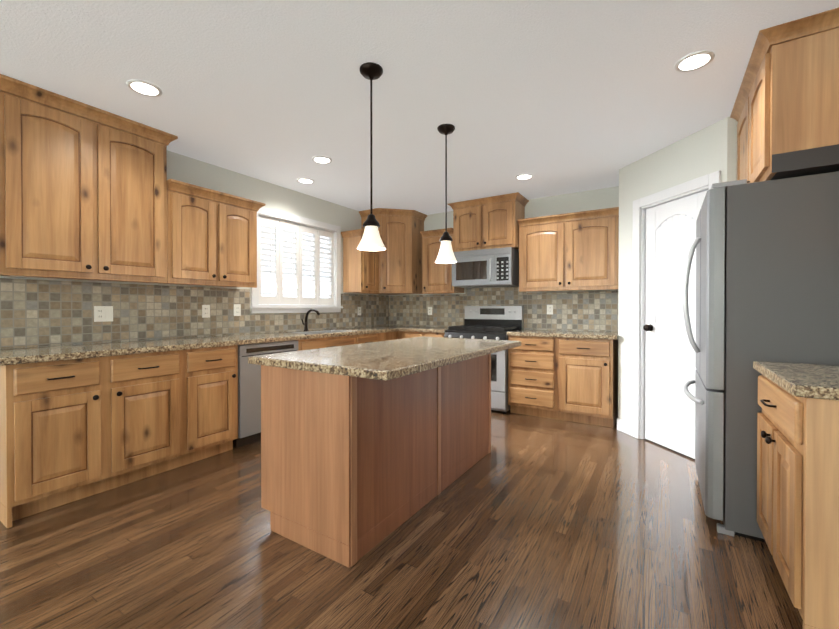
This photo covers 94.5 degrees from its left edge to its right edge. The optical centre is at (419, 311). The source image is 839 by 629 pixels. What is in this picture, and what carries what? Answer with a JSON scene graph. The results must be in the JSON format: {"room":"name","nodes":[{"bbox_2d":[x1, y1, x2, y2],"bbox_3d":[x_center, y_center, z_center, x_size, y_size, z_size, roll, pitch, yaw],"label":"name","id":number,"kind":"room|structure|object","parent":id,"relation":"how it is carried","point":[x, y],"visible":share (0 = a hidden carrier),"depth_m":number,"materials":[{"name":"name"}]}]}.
{"room":"kitchen","nodes":[
{"label":"kitchen","id":0,"kind":"room"},
{"bbox_2d":[0,150,388,348],"bbox_3d":[-2.647,-0.100,2.560,0.120,2.500,8.215,0,1,32],"label":"wall","id":1,"kind":"structure","parent":0,"point":[183,168],"depth_m":3.94,"materials":[{"name":"paint"}]},
{"bbox_2d":[0,74,177,282],"bbox_3d":[-2.285,-0.781,2.669,0.364,1.133,1.005,0,1,32],"label":"upper cabinet","id":2,"kind":"object","parent":1,"relation":"attached to","point":[83,191],"visible":1,"depth_m":2.52,"materials":[{"name":"brown wood"}]},
{"bbox_2d":[0,278,388,348],"bbox_3d":[-1.584,0.001,4.103,0.028,0.452,4.210,0,1,32],"label":"backsplash","id":3,"kind":"structure","parent":1,"relation":"attached to","point":[37,313],"depth_m":3.08,"materials":[{"name":"tile"}]},
{"bbox_2d":[94,306,112,321],"bbox_3d":[-2.350,0.019,2.889,0.010,0.115,0.115,0,1,32],"label":"electrical outlet","id":4,"kind":"object","parent":3,"relation":"attached to","point":[103,313],"visible":1,"depth_m":2.89,"materials":[{"name":"white plastic"}]},
{"bbox_2d":[202,305,209,317],"bbox_3d":[-1.943,-0.001,3.534,0.008,0.115,0.070,0,1,32],"label":"electrical outlet","id":5,"kind":"object","parent":3,"relation":"attached to","point":[205,311],"visible":1,"depth_m":3.53,"materials":[{"name":"white plastic"}]},
{"bbox_2d":[234,304,240,315],"bbox_3d":[-1.780,-0.012,3.792,0.008,0.115,0.070,0,1,32],"label":"electrical outlet","id":6,"kind":"object","parent":3,"relation":"attached to","point":[237,309],"visible":1,"depth_m":3.79,"materials":[{"name":"white plastic"}]},
{"bbox_2d":[159,179,265,287],"bbox_3d":[-1.823,-0.616,3.402,0.364,0.792,0.830,0,1,32],"label":"upper cabinet","id":7,"kind":"object","parent":1,"relation":"attached to","point":[211,237],"visible":0.92,"depth_m":3.24,"materials":[{"name":"brown wood"}]},
{"bbox_2d":[250,207,342,312],"bbox_3d":[-1.392,-0.535,4.482,0.146,1.100,1.300,0,1,32],"label":"window","id":8,"kind":"structure","parent":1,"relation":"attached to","point":[279,221],"depth_m":4.45,"materials":[{"name":"white"}]},
{"bbox_2d":[341,229,381,293],"bbox_3d":[-0.761,-0.629,5.085,0.364,0.792,0.415,0,1,32],"label":"upper cabinet","id":9,"kind":"object","parent":1,"relation":"attached to","point":[360,271],"visible":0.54,"depth_m":4.98,"materials":[{"name":"brown wood"}]},
{"bbox_2d":[0,410,802,628],"bbox_3d":[-0.705,1.190,1.273,4.790,0.060,8.335,0,1,32],"label":"floor","id":10,"kind":"structure","parent":0,"point":[530,522],"depth_m":1.82,"materials":[{"name":"brown wood"}]},
{"bbox_2d":[0,349,187,527],"bbox_3d":[-2.195,0.714,2.585,0.618,0.872,0.890,0,1,32],"label":"base cabinet","id":11,"kind":"object","parent":10,"relation":"on","point":[72,430],"depth_m":2.33,"materials":[{"name":"brown wood"}]},
{"bbox_2d":[188,345,237,463],"bbox_3d":[-1.842,0.710,3.143,0.618,0.872,0.430,0,1,32],"label":"base cabinet","id":12,"kind":"object","parent":10,"relation":"on","point":[213,371],"depth_m":2.98,"materials":[{"name":"brown wood"}]},
{"bbox_2d":[233,340,298,447],"bbox_3d":[-1.563,0.707,3.586,0.617,0.869,0.602,0,1,32],"label":"dishwasher","id":13,"kind":"object","parent":10,"relation":"on","point":[249,403],"visible":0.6,"depth_m":3.26,"materials":[{"name":"silver metal"}]},
{"bbox_2d":[298,333,377,350],"bbox_3d":[-1.058,0.700,4.352,0.653,0.871,1.220,0,1,32],"label":"base cabinet","id":14,"kind":"object","parent":10,"relation":"on","point":[308,344],"visible":0.1,"depth_m":4.09,"materials":[{"name":"brown wood"}]},
{"bbox_2d":[0,325,399,364],"bbox_3d":[-1.309,0.247,3.949,0.660,0.040,4.199,0,1,32],"label":"countertop","id":15,"kind":"structure","parent":14,"relation":"on","point":[12,356],"depth_m":2.77,"materials":[{"name":"stone"}]},
{"bbox_2d":[301,309,319,330],"bbox_3d":[-1.228,0.099,4.360,0.246,0.248,0.102,0,1,32],"label":"kitchen faucet","id":16,"kind":"object","parent":15,"relation":"on","point":[306,320],"visible":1,"depth_m":4.41,"materials":[{"name":"black metal"}]},
{"bbox_2d":[261,365,420,567],"bbox_3d":[-0.439,0.717,2.152,0.655,0.872,0.562,0,1,32],"label":"base cabinet","id":17,"kind":"object","parent":10,"relation":"on","point":[354,470],"depth_m":1.91,"materials":[{"name":"brown wood"}]},
{"bbox_2d":[378,331,403,340],"bbox_3d":[-0.443,0.693,5.289,0.696,0.871,1.013,0,1,32],"label":"cabinet filler","id":18,"kind":"object","parent":10,"relation":"on","point":[385,336],"depth_m":4.97,"materials":[{"name":"brown wood"}]},
{"bbox_2d":[404,331,444,337],"bbox_3d":[0.202,0.695,5.093,0.600,0.871,0.653,0,1,32],"label":"base cabinet","id":19,"kind":"object","parent":10,"relation":"on","point":[415,334],"visible":0.02,"depth_m":4.87,"materials":[{"name":"brown wood"}]},
{"bbox_2d":[400,326,447,332],"bbox_3d":[0.190,0.238,5.106,0.639,0.040,0.641,0,1,32],"label":"countertop","id":20,"kind":"structure","parent":19,"relation":"on","point":[431,329],"depth_m":4.95,"materials":[{"name":"stone"}]},
{"bbox_2d":[421,360,464,507],"bbox_3d":[-0.139,0.714,2.627,0.655,0.872,0.562,0,1,32],"label":"base cabinet","id":21,"kind":"object","parent":10,"relation":"on","point":[443,387],"depth_m":2.47,"materials":[{"name":"brown wood"}]},
{"bbox_2d":[465,354,490,471],"bbox_3d":[0.160,0.710,3.102,0.655,0.872,0.561,0,1,32],"label":"base cabinet","id":22,"kind":"object","parent":10,"relation":"on","point":[478,369],"depth_m":2.94,"materials":[{"name":"brown wood"}]},
{"bbox_2d":[248,336,520,380],"bbox_3d":[-0.056,0.258,2.574,0.930,0.040,1.760,0,1,32],"label":"countertop","id":23,"kind":"structure","parent":22,"relation":"on","point":[387,360],"depth_m":2.07,"materials":[{"name":"stone"}]},
{"bbox_2d":[444,306,523,412],"bbox_3d":[0.771,0.533,4.691,0.770,1.200,0.705,0,1,32],"label":"gas range","id":24,"kind":"object","parent":10,"relation":"on","point":[491,322],"visible":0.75,"depth_m":4.53,"materials":[{"name":"silver metal"}]},
{"bbox_2d":[508,335,617,427],"bbox_3d":[1.561,0.701,4.234,1.040,0.871,0.653,0,1,32],"label":"base cabinet","id":25,"kind":"object","parent":10,"relation":"on","point":[569,379],"visible":1,"depth_m":3.96,"materials":[{"name":"brown wood"}]},
{"bbox_2d":[507,329,617,339],"bbox_3d":[1.583,0.245,4.228,1.078,0.040,0.639,0,1,32],"label":"countertop","id":26,"kind":"structure","parent":25,"relation":"on","point":[573,334],"depth_m":4.03,"materials":[{"name":"stone"}]},
{"bbox_2d":[683,171,838,542],"bbox_3d":[2.047,0.242,2.218,0.901,1.820,0.895,0,1,32],"label":"refrigerator","id":27,"kind":"object","parent":10,"relation":"on","point":[767,270],"visible":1,"depth_m":1.94,"materials":[{"name":"grey metal"}]},
{"bbox_2d":[757,374,838,628],"bbox_3d":[1.713,0.723,1.456,0.653,0.871,0.700,0,1,32],"label":"base cabinet","id":28,"kind":"object","parent":10,"relation":"on","point":[798,480],"visible":0.98,"depth_m":1.33,"materials":[{"name":"brown wood"}]},
{"bbox_2d":[753,361,838,399],"bbox_3d":[1.718,0.267,1.438,0.633,0.040,0.719,0,1,32],"label":"countertop","id":29,"kind":"structure","parent":28,"relation":"on","point":[819,381],"depth_m":1.47,"materials":[{"name":"stone"}]},
{"bbox_2d":[0,0,838,214],"bbox_3d":[-0.705,-1.370,1.253,4.790,0.060,8.335,0,1,32],"label":"ceiling","id":30,"kind":"structure","parent":0,"point":[556,97],"depth_m":2.26,"materials":[{"name":"paint"}]},
{"bbox_2d":[127,79,161,96],"bbox_3d":[-1.657,-1.343,2.341,0.176,0.010,0.176,0,1,32],"label":"recessed light","id":31,"kind":"object","parent":30,"relation":"in","point":[142,87],"visible":1,"depth_m":2.33,"materials":[{"name":"white"}]},
{"bbox_2d":[297,178,313,183],"bbox_3d":[-1.186,-1.356,4.041,0.176,0.010,0.176,0,1,32],"label":"recessed light","id":32,"kind":"object","parent":30,"relation":"in","point":[305,180],"visible":1,"depth_m":4.02,"materials":[{"name":"white"}]},
{"bbox_2d":[312,156,331,163],"bbox_3d":[-0.871,-1.351,3.469,0.176,0.010,0.176,0,1,32],"label":"recessed light","id":33,"kind":"object","parent":30,"relation":"in","point":[322,159],"visible":0.96,"depth_m":3.45,"materials":[{"name":"white"}]},
{"bbox_2d":[357,62,385,250],"bbox_3d":[-0.269,-0.848,2.165,0.164,0.998,0.164,0,1,32],"label":"pendant lamp","id":34,"kind":"object","parent":30,"relation":"hanging from","point":[371,240],"visible":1,"depth_m":2.14,"materials":[{"name":"white glass"}]},
{"bbox_2d":[435,124,456,263],"bbox_3d":[0.196,-0.857,2.862,0.164,0.990,0.164,0,1,32],"label":"pendant lamp","id":35,"kind":"object","parent":30,"relation":"hanging from","point":[446,255],"visible":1,"depth_m":2.83,"materials":[{"name":"white glass"}]},
{"bbox_2d":[515,174,532,179],"bbox_3d":[1.058,-1.355,3.917,0.176,0.010,0.176,0,1,32],"label":"recessed light","id":36,"kind":"object","parent":30,"relation":"in","point":[523,176],"visible":0.98,"depth_m":3.90,"materials":[{"name":"white"}]},
{"bbox_2d":[675,50,714,71],"bbox_3d":[1.478,-1.341,2.088,0.176,0.010,0.176,0,1,32],"label":"recessed light","id":37,"kind":"object","parent":30,"relation":"in","point":[694,61],"visible":1,"depth_m":2.08,"materials":[{"name":"white"}]},
{"bbox_2d":[389,186,618,331],"bbox_3d":[0.905,-0.120,5.104,3.170,2.500,0.120,0,1,32],"label":"wall","id":38,"kind":"structure","parent":0,"point":[603,198],"depth_m":4.55,"materials":[{"name":"paint"}]},
{"bbox_2d":[359,208,426,294],"bbox_3d":[-0.360,-0.808,5.419,0.685,1.121,0.685,0,1,32],"label":"upper cabinet","id":39,"kind":"object","parent":38,"relation":"attached to","point":[400,260],"visible":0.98,"depth_m":5.24,"materials":[{"name":"brown wood"}]},
{"bbox_2d":[420,228,463,293],"bbox_3d":[0.307,-0.647,5.188,0.475,0.827,0.364,0,1,32],"label":"upper cabinet","id":40,"kind":"object","parent":38,"relation":"attached to","point":[436,278],"visible":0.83,"depth_m":5.09,"materials":[{"name":"brown wood"}]},
{"bbox_2d":[448,192,528,251],"bbox_3d":[0.845,-1.047,4.815,0.910,0.612,0.414,0,1,32],"label":"upper cabinet","id":41,"kind":"object","parent":38,"relation":"attached to","point":[486,223],"visible":0.98,"depth_m":4.64,"materials":[{"name":"brown wood"}]},
{"bbox_2d":[452,247,518,287],"bbox_3d":[0.826,-0.523,4.789,0.760,0.430,0.465,0,1,32],"label":"over-the-range microwave","id":42,"kind":"object","parent":41,"relation":"attached to","point":[494,267],"visible":0.88,"depth_m":4.60,"materials":[{"name":"silver metal"}]},
{"bbox_2d":[389,287,617,331],"bbox_3d":[0.873,-0.044,5.047,3.156,0.522,0.008,0,1,32],"label":"backsplash","id":43,"kind":"structure","parent":38,"relation":"attached to","point":[587,311],"depth_m":4.76,"materials":[{"name":"tile"}]},
{"bbox_2d":[428,307,431,314],"bbox_3d":[0.148,-0.005,5.494,0.070,0.115,0.008,0,1,32],"label":"electrical outlet","id":44,"kind":"object","parent":43,"relation":"attached to","point":[429,310],"visible":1,"depth_m":5.49,"materials":[{"name":"white plastic"}]},
{"bbox_2d":[547,305,552,313],"bbox_3d":[1.549,-0.021,4.609,0.070,0.115,0.008,0,1,32],"label":"electrical outlet","id":45,"kind":"object","parent":43,"relation":"attached to","point":[549,309],"visible":1,"depth_m":4.61,"materials":[{"name":"white plastic"}]},
{"bbox_2d":[518,207,618,291],"bbox_3d":[1.681,-0.640,4.320,1.085,0.827,0.364,0,1,32],"label":"upper cabinet","id":46,"kind":"object","parent":38,"relation":"attached to","point":[570,251],"visible":0.96,"depth_m":4.18,"materials":[{"name":"brown wood"}]},
{"bbox_2d":[618,117,726,423],"bbox_3d":[2.080,-0.105,3.231,0.110,2.500,1.046,0,0,-13],"label":"wall","id":47,"kind":"structure","parent":0,"point":[700,153],"depth_m":3.45,"materials":[{"name":"paint"}]},
{"bbox_2d":[617,418,631,435],"bbox_3d":[2.019,1.090,3.227,0.013,0.110,1.046,0,0,-13],"label":"baseboard","id":48,"kind":"structure","parent":47,"relation":"attached to","point":[624,426],"depth_m":3.63,"materials":[{"name":"white wood"}]},
{"bbox_2d":[643,190,707,458],"bbox_3d":[2.060,0.116,3.150,0.097,2.035,0.614,0,0,-13],"label":"pantry door","id":49,"kind":"structure","parent":47,"relation":"in","point":[670,238],"depth_m":3.20,"materials":[{"name":"white"}]},
{"bbox_2d":[632,170,720,438],"bbox_3d":[2.087,0.073,3.155,0.128,2.145,0.810,0,0,-13],"label":"door frame","id":50,"kind":"structure","parent":47,"relation":"attached to","point":[685,189],"depth_m":3.46,"materials":[{"name":"white wood"}]},
{"bbox_2d":[730,8,838,182],"bbox_3d":[2.150,-1.006,2.106,0.624,0.672,0.990,0,1,32],"label":"upper cabinet","id":51,"kind":"object","parent":47,"relation":"attached to","point":[785,113],"visible":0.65,"depth_m":1.83,"materials":[{"name":"brown wood"}]},
{"bbox_2d":[727,117,737,181],"bbox_3d":[2.442,-0.101,2.584,0.640,2.500,0.110,0,1,32],"label":"wall","id":52,"kind":"structure","parent":0,"point":[732,123],"depth_m":2.69,"materials":[{"name":"paint"}]},
{"label":"outside","id":53,"kind":"structure","parent":0,"visible":0},
{"bbox_2d":[261,224,328,304],"bbox_3d":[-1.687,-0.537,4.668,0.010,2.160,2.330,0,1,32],"label":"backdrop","id":54,"kind":"structure","parent":53,"point":[286,270],"depth_m":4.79,"materials":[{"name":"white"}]}
]}

